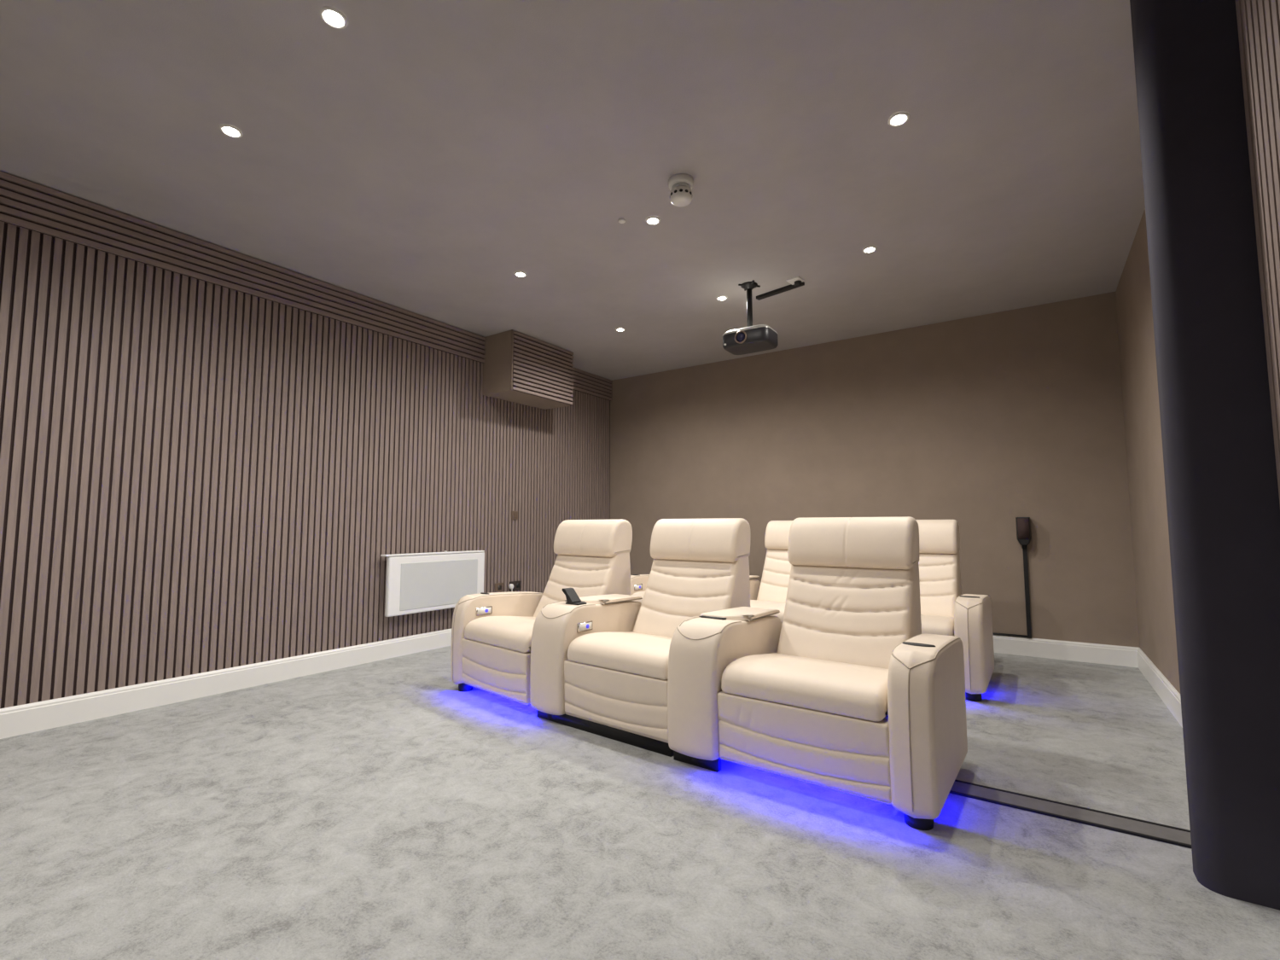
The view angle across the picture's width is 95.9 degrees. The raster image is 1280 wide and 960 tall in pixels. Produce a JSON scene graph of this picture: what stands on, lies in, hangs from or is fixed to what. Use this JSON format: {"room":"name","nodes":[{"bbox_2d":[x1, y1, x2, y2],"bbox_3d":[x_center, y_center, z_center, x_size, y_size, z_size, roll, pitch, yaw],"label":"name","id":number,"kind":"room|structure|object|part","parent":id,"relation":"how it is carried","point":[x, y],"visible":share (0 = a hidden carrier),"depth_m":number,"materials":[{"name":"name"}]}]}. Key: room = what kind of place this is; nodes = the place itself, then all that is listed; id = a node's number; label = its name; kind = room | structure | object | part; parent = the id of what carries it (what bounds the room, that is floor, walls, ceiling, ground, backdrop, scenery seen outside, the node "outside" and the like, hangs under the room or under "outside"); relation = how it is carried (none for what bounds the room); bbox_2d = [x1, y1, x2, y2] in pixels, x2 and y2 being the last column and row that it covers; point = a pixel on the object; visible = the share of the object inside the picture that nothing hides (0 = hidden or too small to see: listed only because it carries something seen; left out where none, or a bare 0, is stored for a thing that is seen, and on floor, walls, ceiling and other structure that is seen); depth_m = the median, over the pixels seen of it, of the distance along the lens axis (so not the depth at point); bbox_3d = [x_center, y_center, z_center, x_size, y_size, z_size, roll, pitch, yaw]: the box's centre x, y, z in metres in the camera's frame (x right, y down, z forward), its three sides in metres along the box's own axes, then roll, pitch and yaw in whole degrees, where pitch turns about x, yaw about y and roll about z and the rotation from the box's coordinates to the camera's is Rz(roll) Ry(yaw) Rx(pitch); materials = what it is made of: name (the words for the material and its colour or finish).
{"room":"home theater","nodes":[
{"label":"home theater","id":0,"kind":"room"},
{"bbox_2d":[0,221,610,708],"bbox_3d":[-2.451,-0.051,4.148,0.100,2.860,7.286,-3,-5,34],"label":"wall","id":1,"kind":"structure","parent":0,"point":[197,476],"depth_m":3.71,"materials":[{"name":"brown wood"}]},
{"bbox_2d":[0,628,451,738],"bbox_3d":[-2.401,1.300,4.008,0.018,0.145,7.286,-3,-5,34],"label":"baseboard","id":2,"kind":"structure","parent":1,"relation":"attached to","point":[20,719],"depth_m":3.53,"materials":[{"name":"white wood"}]},
{"bbox_2d":[0,170,612,401],"bbox_3d":[-2.405,-1.352,4.218,0.041,0.255,7.286,-3,-5,34],"label":"trim","id":3,"kind":"structure","parent":1,"relation":"attached to","point":[31,206],"depth_m":3.72,"materials":[{"name":"brown wood"}]},
{"bbox_2d":[380,550,484,616],"bbox_3d":[-1.747,0.856,4.929,0.106,0.495,0.992,-3,-5,34],"label":"heater","id":4,"kind":"object","parent":1,"relation":"attached to","point":[428,581],"visible":0.88,"depth_m":4.83,"materials":[{"name":"white metal"}]},
{"bbox_3d":[-1.738,0.626,4.935,0.078,0.014,0.982,-3,-5,34],"label":"rail","id":5,"kind":"part","parent":4,"relation":"part of","materials":[{"name":"white metal"}]},
{"bbox_3d":[-1.693,0.879,4.920,0.008,0.375,0.774,-3,-5,34],"label":"panel","id":6,"kind":"part","parent":4,"relation":"part of","materials":[{"name":"white metal"}]},
{"bbox_2d":[494,582,503,592],"bbox_3d":[-1.358,1.038,5.576,0.012,0.086,0.110,-3,-5,34],"label":"wall socket","id":7,"kind":"object","parent":1,"relation":"attached to","point":[498,586],"visible":0.85,"depth_m":5.57,"materials":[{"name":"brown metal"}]},
{"bbox_2d":[508,583,513,591],"bbox_3d":[-1.263,1.188,5.669,0.032,0.331,0.052,-3,-5,34],"label":"plug","id":8,"kind":"object","parent":1,"relation":"attached to","point":[511,585],"visible":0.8,"depth_m":5.67,"materials":[{"name":"white plastic"}]},
{"bbox_2d":[511,511,517,519],"bbox_3d":[-1.254,0.355,5.783,0.014,0.086,0.086,-3,-5,34],"label":"wall switch","id":9,"kind":"object","parent":1,"relation":"attached to","point":[514,514],"visible":1,"depth_m":5.78,"materials":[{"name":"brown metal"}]},
{"bbox_2d":[509,580,521,590],"bbox_3d":[-1.240,1.051,5.750,0.012,0.090,0.150,-3,-5,34],"label":"wall socket","id":10,"kind":"object","parent":1,"relation":"attached to","point":[517,584],"visible":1,"depth_m":5.76,"materials":[{"name":"black plastic"}]},
{"bbox_2d":[482,329,573,409],"bbox_3d":[-1.100,-1.074,5.779,0.402,0.565,0.860,-3,-5,34],"label":"box","id":11,"kind":"object","parent":1,"relation":"attached to","point":[519,368],"visible":1,"depth_m":5.53,"materials":[{"name":"brown paint"}]},
{"bbox_2d":[0,0,1145,380],"bbox_3d":[-0.380,-1.639,2.862,5.110,0.100,7.486,-3,-5,34],"label":"ceiling","id":12,"kind":"structure","parent":0,"point":[416,156],"depth_m":2.79,"materials":[{"name":"beige paint"}]},
{"bbox_2d":[219,123,242,138],"bbox_3d":[-1.877,-1.597,2.650,0.088,0.012,0.088,-3,-5,34],"label":"recessed light","id":13,"kind":"object","parent":12,"relation":"in","point":[230,130],"visible":1,"depth_m":2.64,"materials":[{"name":"white plastic"}]},
{"bbox_2d":[319,5,347,29],"bbox_3d":[-1.093,-1.645,2.059,0.088,0.012,0.088,-3,-5,34],"label":"recessed light","id":14,"kind":"object","parent":12,"relation":"in","point":[333,17],"visible":1,"depth_m":2.05,"materials":[{"name":"white plastic"}]},
{"bbox_2d":[514,271,526,277],"bbox_3d":[-0.862,-1.480,4.163,0.088,0.012,0.088,-3,-5,34],"label":"recessed light","id":15,"kind":"object","parent":12,"relation":"in","point":[520,274],"visible":1,"depth_m":4.15,"materials":[{"name":"white plastic"}]},
{"bbox_2d":[615,327,625,331],"bbox_3d":[-0.181,-1.388,5.344,0.088,0.012,0.088,-3,-5,34],"label":"recessed light","id":16,"kind":"object","parent":12,"relation":"in","point":[620,329],"visible":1,"depth_m":5.33,"materials":[{"name":"white plastic"}]},
{"bbox_2d":[618,218,625,223],"bbox_3d":[-0.107,-1.536,3.431,0.042,0.016,0.042,-3,-5,34],"label":"ceiling sensor","id":17,"kind":"object","parent":12,"relation":"attached to","point":[620,220],"visible":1,"depth_m":3.42,"materials":[{"name":"white plastic"}]},
{"bbox_2d":[645,215,660,224],"bbox_3d":[0.077,-1.538,3.432,0.088,0.012,0.088,-3,-5,34],"label":"recessed light","id":18,"kind":"object","parent":12,"relation":"in","point":[650,220],"visible":1,"depth_m":3.42,"materials":[{"name":"white plastic"}]},
{"bbox_2d":[668,173,693,206],"bbox_3d":[0.216,-1.514,3.037,0.132,0.124,0.132,-3,-5,34],"label":"smoke detector","id":19,"kind":"object","parent":12,"relation":"attached to","point":[680,185],"visible":1,"depth_m":3.00,"materials":[{"name":"white plastic"}]},
{"bbox_2d":[715,296,727,300],"bbox_3d":[0.653,-1.447,4.605,0.088,0.012,0.088,-3,-5,34],"label":"recessed light","id":20,"kind":"object","parent":12,"relation":"in","point":[718,298],"visible":1,"depth_m":4.59,"materials":[{"name":"white plastic"}]},
{"bbox_2d":[722,279,778,354],"bbox_3d":[0.820,-1.231,4.334,0.371,0.494,0.278,-3,-5,34],"label":"projector","id":21,"kind":"object","parent":12,"relation":"hanging from","point":[751,339],"visible":1,"depth_m":4.26,"materials":[{"name":"black plastic"}]},
{"bbox_3d":[0.825,-1.457,4.359,0.130,0.039,0.131,-3,-5,34],"label":"ceiling plate","id":22,"kind":"part","parent":21,"relation":"part of","materials":[{"name":"black plastic"}]},
{"bbox_3d":[0.826,-1.046,4.327,0.370,0.124,0.260,-3,-5,34],"label":"casing","id":23,"kind":"part","parent":21,"relation":"part of","materials":[{"name":"black plastic"}]},
{"bbox_2d":[756,281,804,300],"bbox_3d":[1.073,-1.455,4.443,0.044,0.022,0.403,4,-6,-44],"label":"conduit","id":24,"kind":"object","parent":12,"relation":"attached to","point":[790,287],"visible":1,"depth_m":4.44,"materials":[{"name":"black plastic"}]},
{"bbox_2d":[785,276,804,287],"bbox_3d":[1.150,-1.459,4.270,0.100,0.042,0.100,-4,-6,42],"label":"outlet","id":25,"kind":"object","parent":12,"relation":"attached to","point":[797,281],"visible":1,"depth_m":4.26,"materials":[{"name":"white plastic"}]},
{"bbox_2d":[862,245,877,253],"bbox_3d":[1.509,-1.511,3.796,0.088,0.012,0.088,-3,-5,34],"label":"recessed light","id":26,"kind":"object","parent":12,"relation":"in","point":[871,248],"visible":1,"depth_m":3.78,"materials":[{"name":"white plastic"}]},
{"bbox_2d":[887,111,909,126],"bbox_3d":[1.154,-1.607,2.577,0.088,0.012,0.088,-3,-5,34],"label":"recessed light","id":27,"kind":"object","parent":12,"relation":"in","point":[898,119],"visible":1,"depth_m":2.57,"materials":[{"name":"white plastic"}]},
{"bbox_2d":[0,645,1279,959],"bbox_3d":[-0.376,1.312,2.630,5.110,0.100,7.486,-3,-5,34],"label":"floor","id":28,"kind":"structure","parent":0,"point":[383,809],"depth_m":1.92,"materials":[{"name":"grey carpet"}]},
{"bbox_2d":[450,519,632,704],"bbox_3d":[-0.627,0.806,3.796,0.805,1.092,0.926,-4,-6,42],"label":"recliner chair","id":29,"kind":"object","parent":28,"relation":"on","point":[491,632],"visible":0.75,"depth_m":3.76,"materials":[{"name":"beige leather"}]},
{"bbox_3d":[-1.018,0.854,3.769,0.009,0.049,0.115,-4,-6,42],"label":"control panel","id":30,"kind":"part","parent":29,"relation":"part of","materials":[{"name":"silver metal"}]},
{"bbox_3d":[-1.014,0.854,3.765,0.003,0.037,0.099,-4,-6,42],"label":"panel","id":31,"kind":"part","parent":29,"relation":"part of","materials":[{"name":"silver metal"}]},
{"bbox_3d":[-0.936,1.039,3.942,0.129,0.553,0.742,-4,-6,42],"label":"armrest","id":32,"kind":"part","parent":29,"relation":"part of","materials":[{"name":"beige leather"}]},
{"bbox_3d":[-0.661,0.937,3.647,0.667,0.121,0.634,-4,-6,42],"label":"seat","id":33,"kind":"part","parent":29,"relation":"part of","materials":[{"name":"beige leather"}]},
{"bbox_3d":[-0.407,0.731,3.940,0.600,0.748,0.412,-4,-6,42],"label":"backrest","id":34,"kind":"part","parent":29,"relation":"part of","materials":[{"name":"beige leather"}]},
{"bbox_2d":[630,574,649,602],"bbox_3d":[0.372,0.919,5.254,0.805,1.092,0.926,-4,-6,39],"label":"recliner chair","id":35,"kind":"object","parent":28,"relation":"on","point":[638,582],"visible":0.02,"depth_m":5.20,"materials":[{"name":"beige leather"}]},
{"bbox_3d":[0.347,1.050,5.103,0.667,0.121,0.634,-4,-6,39],"label":"seat","id":36,"kind":"part","parent":35,"relation":"part of","materials":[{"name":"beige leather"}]},
{"bbox_3d":[-0.012,0.965,5.199,0.003,0.037,0.099,-4,-6,39],"label":"panel","id":37,"kind":"part","parent":35,"relation":"part of","materials":[{"name":"white plastic"}]},
{"bbox_2d":[529,517,750,756],"bbox_3d":[0.034,0.764,3.269,0.927,1.092,0.933,-4,-6,38],"label":"recliner chair","id":38,"kind":"object","parent":28,"relation":"on","point":[599,666],"visible":0.81,"depth_m":3.13,"materials":[{"name":"beige leather"}]},
{"bbox_2d":[561,587,587,605],"bbox_3d":[-0.371,0.655,3.257,0.131,0.083,0.070,-4,-6,38],"label":"holder","id":39,"kind":"object","parent":38,"relation":"on","point":[572,597],"visible":1,"depth_m":3.25,"materials":[{"name":"black plastic"}]},
{"bbox_3d":[-0.359,0.692,3.245,0.100,0.008,0.070,-4,-6,38],"label":"foot plate","id":40,"kind":"part","parent":39,"relation":"part of","materials":[{"name":"black plastic"}]},
{"bbox_3d":[-0.304,0.806,3.176,0.009,0.049,0.115,-4,-6,38],"label":"control panel","id":41,"kind":"part","parent":38,"relation":"part of","materials":[{"name":"silver metal"}]},
{"bbox_3d":[-0.300,0.806,3.173,0.003,0.037,0.099,-4,-6,38],"label":"panel","id":42,"kind":"part","parent":38,"relation":"part of","materials":[{"name":"white plastic"}]},
{"bbox_3d":[-0.288,0.986,3.390,0.251,0.561,0.751,-4,-6,38],"label":"armrest","id":43,"kind":"part","parent":38,"relation":"part of","materials":[{"name":"beige leather"}]},
{"bbox_3d":[-0.210,0.718,3.487,0.231,0.030,0.448,-4,-6,38],"label":"lid","id":44,"kind":"part","parent":38,"relation":"part of","materials":[{"name":"beige leather"}]},
{"bbox_3d":[0.061,0.892,3.083,0.667,0.121,0.634,-4,-6,38],"label":"seat","id":45,"kind":"part","parent":38,"relation":"part of","materials":[{"name":"beige leather"}]},
{"bbox_3d":[0.293,0.687,3.395,0.600,0.748,0.412,-4,-6,38],"label":"backrest","id":46,"kind":"part","parent":38,"relation":"part of","materials":[{"name":"beige leather"}]},
{"bbox_2d":[749,520,792,624],"bbox_3d":[1.059,0.876,4.712,0.927,1.092,0.933,-4,-6,38],"label":"recliner chair","id":47,"kind":"object","parent":28,"relation":"on","point":[770,593],"visible":0.19,"depth_m":4.91,"materials":[{"name":"beige leather"}]},
{"bbox_3d":[0.817,0.831,4.931,0.231,0.030,0.448,-4,-6,38],"label":"lid","id":48,"kind":"part","parent":47,"relation":"part of","materials":[{"name":"beige leather"}]},
{"bbox_3d":[0.739,1.099,4.834,0.251,0.561,0.751,-4,-6,38],"label":"armrest","id":49,"kind":"part","parent":47,"relation":"part of","materials":[{"name":"beige leather"}]},
{"bbox_3d":[1.085,1.004,4.525,0.667,0.121,0.634,-4,-6,38],"label":"seat","id":50,"kind":"part","parent":47,"relation":"part of","materials":[{"name":"beige leather"}]},
{"bbox_3d":[1.319,0.799,4.835,0.600,0.748,0.412,-4,-6,38],"label":"backrest","id":51,"kind":"part","parent":47,"relation":"part of","materials":[{"name":"beige leather"}]},
{"bbox_2d":[667,516,967,830],"bbox_3d":[0.824,0.714,2.649,1.091,1.092,0.933,-3,-6,36],"label":"recliner chair","id":52,"kind":"object","parent":28,"relation":"on","point":[849,695],"visible":1,"depth_m":2.43,"materials":[{"name":"beige leather"}]},
{"bbox_3d":[0.432,0.940,2.809,0.251,0.561,0.751,-3,-6,36],"label":"armrest","id":53,"kind":"part","parent":52,"relation":"part of","materials":[{"name":"beige leather"}]},
{"bbox_3d":[0.509,0.672,2.909,0.231,0.030,0.448,-3,-6,36],"label":"lid","id":54,"kind":"part","parent":52,"relation":"part of","materials":[{"name":"beige leather"}]},
{"bbox_3d":[0.790,0.846,2.512,0.667,0.121,0.634,-3,-6,36],"label":"seat","id":55,"kind":"part","parent":52,"relation":"part of","materials":[{"name":"beige leather"}]},
{"bbox_3d":[1.014,0.642,2.830,0.600,0.748,0.412,-3,-6,36],"label":"backrest","id":56,"kind":"part","parent":52,"relation":"part of","materials":[{"name":"beige leather"}]},
{"bbox_3d":[1.149,0.907,2.285,0.154,0.553,0.742,-3,-6,36],"label":"armrest","id":57,"kind":"part","parent":52,"relation":"part of","materials":[{"name":"beige leather"}]},
{"bbox_2d":[915,519,994,701],"bbox_3d":[1.835,0.827,4.098,1.091,1.092,0.933,-3,-5,35],"label":"recliner chair","id":58,"kind":"object","parent":28,"relation":"on","point":[945,611],"visible":0.26,"depth_m":3.95,"materials":[{"name":"beige leather"}]},
{"bbox_3d":[1.805,0.959,3.960,0.667,0.121,0.634,-3,-5,35],"label":"seat","id":59,"kind":"part","parent":58,"relation":"part of","materials":[{"name":"beige leather"}]},
{"bbox_3d":[2.021,0.755,4.285,0.600,0.748,0.412,-3,-5,35],"label":"backrest","id":60,"kind":"part","parent":58,"relation":"part of","materials":[{"name":"beige leather"}]},
{"bbox_3d":[2.171,1.020,3.743,0.154,0.553,0.742,-3,-5,35],"label":"armrest","id":61,"kind":"part","parent":58,"relation":"part of","materials":[{"name":"beige leather"}]},
{"bbox_2d":[949,779,1191,848],"bbox_3d":[1.476,1.219,2.174,1.200,0.009,0.132,-3,-5,34],"label":"floor strip","id":62,"kind":"object","parent":28,"relation":"on","point":[1174,835],"visible":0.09,"depth_m":2.09,"materials":[{"name":"grey metal"}]},
{"bbox_2d":[609,291,1139,647],"bbox_3d":[1.695,0.073,5.793,5.110,2.860,0.100,-3,-5,34],"label":"wall","id":63,"kind":"structure","parent":0,"point":[982,422],"depth_m":5.11,"materials":[{"name":"brown paint"}]},
{"bbox_2d":[1015,517,1031,548],"bbox_3d":[3.109,0.428,4.680,0.099,0.255,0.104,-3,-5,34],"label":"wall speaker","id":64,"kind":"object","parent":63,"relation":"attached to","point":[1023,524],"visible":1,"depth_m":4.64,"materials":[{"name":"black plastic"}]},
{"bbox_2d":[1017,517,1029,539],"bbox_3d":[3.081,0.390,4.641,0.076,0.165,0.004,-3,-5,34],"label":"grille","id":65,"kind":"object","parent":64,"relation":"attached to","point":[1023,524],"depth_m":4.64,"materials":[{"name":"grey fabric"}]},
{"bbox_2d":[1022,548,1031,638],"bbox_3d":[3.134,0.911,4.675,0.030,0.719,0.022,-3,-5,34],"label":"cable conduit","id":66,"kind":"object","parent":63,"relation":"attached to","point":[1025,550],"visible":1,"depth_m":4.67,"materials":[{"name":"black plastic"}]},
{"bbox_2d":[993,634,1138,667],"bbox_3d":[1.664,1.423,5.638,4.910,0.145,0.018,-3,-5,34],"label":"baseboard","id":67,"kind":"structure","parent":63,"relation":"attached to","point":[1067,650],"depth_m":4.50,"materials":[{"name":"white wood"}]},
{"bbox_2d":[992,632,1027,637],"bbox_3d":[2.499,1.296,5.076,1.540,0.019,0.018,-3,-5,34],"label":"cable","id":68,"kind":"object","parent":67,"relation":"on","point":[993,633],"visible":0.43,"depth_m":4.71,"materials":[{"name":"black plastic"}]},
{"bbox_2d":[1115,0,1279,693],"bbox_3d":[1.680,-0.275,1.354,0.136,2.860,7.286,-3,-5,34],"label":"wall","id":69,"kind":"structure","parent":0,"point":[1258,20],"depth_m":3.28,"materials":[{"name":"brown paint"}]},
{"bbox_2d":[1136,647,1182,727],"bbox_3d":[2.790,1.210,2.950,0.018,0.145,3.216,-3,-5,34],"label":"baseboard","id":70,"kind":"structure","parent":69,"relation":"attached to","point":[1166,692],"depth_m":3.48,"materials":[{"name":"white wood"}]},
{"bbox_2d":[1129,0,1279,910],"bbox_3d":[1.756,-0.244,1.751,0.257,2.860,0.110,-3,-5,34],"label":"column","id":71,"kind":"structure","parent":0,"point":[1223,506],"depth_m":1.71,"materials":[{"name":"grey paint"}]}
]}

